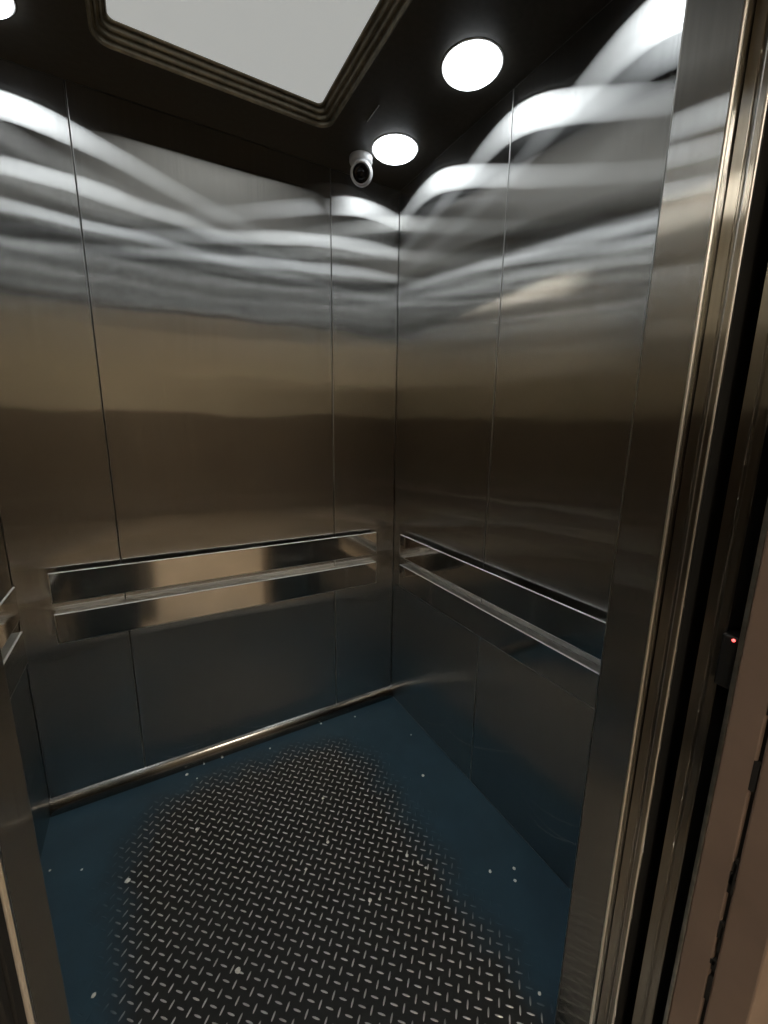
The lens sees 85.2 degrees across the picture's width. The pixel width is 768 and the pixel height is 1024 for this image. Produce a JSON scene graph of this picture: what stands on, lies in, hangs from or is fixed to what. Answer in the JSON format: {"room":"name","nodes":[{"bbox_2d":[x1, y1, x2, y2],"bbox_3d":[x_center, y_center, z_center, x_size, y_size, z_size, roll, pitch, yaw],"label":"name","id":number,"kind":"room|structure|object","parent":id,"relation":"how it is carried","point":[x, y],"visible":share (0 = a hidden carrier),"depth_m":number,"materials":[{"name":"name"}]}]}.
{"room":"elevator interior","nodes":[
{"label":"elevator interior","id":0,"kind":"room"},
{"bbox_2d":[0,522,49,857],"bbox_3d":[-0.866,0.061,0.688,0.045,2.300,1.310,-6,13,-29],"label":"wall","id":1,"kind":"structure","parent":0,"point":[21,701],"depth_m":1.32,"materials":[{"name":"silver metal"}]},
{"bbox_2d":[0,587,19,648],"bbox_3d":[-0.830,0.367,0.765,0.037,0.104,1.075,-6,13,-29],"label":"handrail","id":2,"kind":"object","parent":1,"relation":"attached to","point":[9,610],"visible":1,"depth_m":1.15,"materials":[{"name":"metal"}]},
{"bbox_2d":[1,631,27,698],"bbox_3d":[-0.832,0.505,0.793,0.037,0.104,1.075,-6,13,-29],"label":"handrail","id":3,"kind":"object","parent":1,"relation":"attached to","point":[14,656],"visible":0.84,"depth_m":1.17,"materials":[{"name":"metal"}]},
{"bbox_2d":[0,58,399,798],"bbox_3d":[-0.570,-0.125,1.615,1.400,2.300,0.045,-6,13,-29],"label":"wall","id":4,"kind":"structure","parent":0,"point":[198,323],"depth_m":1.47,"materials":[{"name":"silver metal"}]},
{"bbox_2d":[47,532,376,603],"bbox_3d":[-0.560,0.192,1.640,1.190,0.104,0.037,-6,13,-29],"label":"handrail","id":5,"kind":"object","parent":4,"relation":"attached to","point":[80,584],"visible":1,"depth_m":1.55,"materials":[{"name":"metal"}]},
{"bbox_2d":[54,560,375,643],"bbox_3d":[-0.562,0.330,1.668,1.190,0.104,0.037,-6,13,-29],"label":"handrail","id":6,"kind":"object","parent":4,"relation":"attached to","point":[75,624],"visible":1,"depth_m":1.58,"materials":[{"name":"metal"}]},
{"bbox_2d":[50,685,392,816],"bbox_3d":[-0.567,0.982,1.810,1.398,0.054,0.026,-6,13,-29],"label":"baseboard","id":7,"kind":"structure","parent":4,"relation":"attached to","point":[81,797],"depth_m":1.71,"materials":[{"name":"metal"}]},
{"bbox_2d":[40,697,570,1023],"bbox_3d":[-0.253,1.137,1.274,1.440,0.032,1.344,-6,13,-29],"label":"floor","id":8,"kind":"structure","parent":0,"point":[452,940],"depth_m":1.24,"materials":[{"name":"metal"}]},
{"bbox_2d":[235,967,240,973],"bbox_3d":[-0.370,1.161,1.058,0.014,0.007,0.013,3,12,11],"label":"crumb","id":9,"kind":"object","parent":8,"relation":"on","point":[237,970],"visible":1,"depth_m":1.06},
{"bbox_2d":[0,0,611,190],"bbox_3d":[-0.224,-1.159,0.805,1.440,0.060,1.340,-6,13,-29],"label":"ceiling","id":10,"kind":"structure","parent":0,"point":[52,37],"depth_m":1.15,"materials":[{"name":"paint"}]},
{"bbox_2d":[0,0,16,18],"bbox_3d":[-0.914,-1.151,0.918,0.164,0.018,0.164,-6,13,-29],"label":"recessed light","id":11,"kind":"object","parent":10,"relation":"in","point":[7,7],"visible":1,"depth_m":0.96,"materials":[{"name":"white"}]},
{"bbox_2d":[85,0,412,127],"bbox_3d":[-0.273,-1.165,0.880,0.641,0.049,0.756,-6,13,-29],"label":"ceiling light panel","id":12,"kind":"object","parent":10,"relation":"attached to","point":[301,60],"visible":1,"depth_m":1.08,"materials":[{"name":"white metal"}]},
{"bbox_2d":[106,0,378,102],"bbox_3d":[-0.273,-1.184,0.876,0.558,0.006,0.673,-6,13,-29],"label":"diffuser","id":13,"kind":"object","parent":12,"relation":"attached to","point":[295,51],"depth_m":1.07,"materials":[{"name":"white plastic"}]},
{"bbox_2d":[349,150,372,186],"bbox_3d":[-0.082,-1.219,1.498,0.088,0.097,0.096,-6,13,-29],"label":"security camera","id":14,"kind":"object","parent":10,"relation":"attached to","point":[361,172],"visible":1,"depth_m":1.47,"materials":[{"name":"white plastic"}]},
{"bbox_2d":[371,133,418,164],"bbox_3d":[0.038,-1.247,1.448,0.164,0.018,0.164,-6,13,-29],"label":"recessed light","id":15,"kind":"object","parent":10,"relation":"in","point":[390,148],"visible":1,"depth_m":1.42,"materials":[{"name":"white plastic"}]},
{"bbox_2d":[441,37,503,90],"bbox_3d":[0.233,-1.176,1.110,0.164,0.018,0.164,-6,13,-29],"label":"recessed light","id":16,"kind":"object","parent":10,"relation":"in","point":[471,64],"visible":1,"depth_m":1.09,"materials":[{"name":"white plastic"}]},
{"bbox_2d":[0,0,756,1023],"bbox_3d":[0.073,0.111,0.502,1.398,2.300,0.078,-6,13,-29],"label":"door frame","id":17,"kind":"structure","parent":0,"point":[716,34],"depth_m":0.63,"materials":[{"name":"silver metal"}]},
{"bbox_2d":[0,898,27,1023],"bbox_3d":[-0.624,0.320,0.077,0.839,2.036,0.030,-6,13,-29],"label":"door","id":18,"kind":"structure","parent":17,"relation":"in","point":[12,1011],"depth_m":0.29,"materials":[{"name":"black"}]},
{"bbox_2d":[597,0,767,1023],"bbox_3d":[0.823,0.174,0.882,0.837,2.036,0.030,-6,13,-29],"label":"door","id":19,"kind":"structure","parent":17,"relation":"in","point":[741,265],"depth_m":0.64,"materials":[{"name":"silver metal"}]},
{"bbox_2d":[391,0,685,889],"bbox_3d":[0.392,-0.066,1.388,0.045,2.300,1.310,-6,13,-29],"label":"wall","id":20,"kind":"structure","parent":0,"point":[526,246],"depth_m":1.25,"materials":[{"name":"silver metal"}]},
{"bbox_2d":[399,563,599,708],"bbox_3d":[0.352,0.385,1.457,0.037,0.104,1.085,-6,13,-29],"label":"handrail","id":21,"kind":"object","parent":20,"relation":"attached to","point":[578,676],"visible":0.8,"depth_m":1.33,"materials":[{"name":"metal"}]},
{"bbox_2d":[400,534,605,659],"bbox_3d":[0.353,0.247,1.429,0.037,0.104,1.085,-6,13,-29],"label":"handrail","id":22,"kind":"object","parent":20,"relation":"attached to","point":[585,632],"visible":0.74,"depth_m":1.30,"materials":[{"name":"metal"}]},
{"bbox_3d":[1.037,-0.086,0.779,0.920,2.600,0.095,-6,13,-29],"label":"wall","id":23,"kind":"structure","parent":0,"visible":0},
{"bbox_2d":[632,266,767,1023],"bbox_3d":[0.861,0.183,0.842,0.832,2.036,0.030,-6,13,-29],"label":"door","id":24,"kind":"structure","parent":23,"relation":"in","point":[747,491],"depth_m":0.65,"materials":[{"name":"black metal"}]},
{"bbox_2d":[662,497,767,1023],"bbox_3d":[0.577,0.228,0.587,0.120,2.050,0.099,-6,13,-29],"label":"door frame","id":25,"kind":"structure","parent":23,"relation":"attached to","point":[720,973],"depth_m":0.62,"materials":[{"name":"black"}]},
{"bbox_2d":[714,628,740,688],"bbox_3d":[0.520,0.218,0.624,0.047,0.083,0.022,-6,13,-29],"label":"sensor","id":26,"kind":"object","parent":23,"relation":"attached to","point":[730,639],"visible":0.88,"depth_m":0.61,"materials":[{"name":"black plastic"}]}
]}

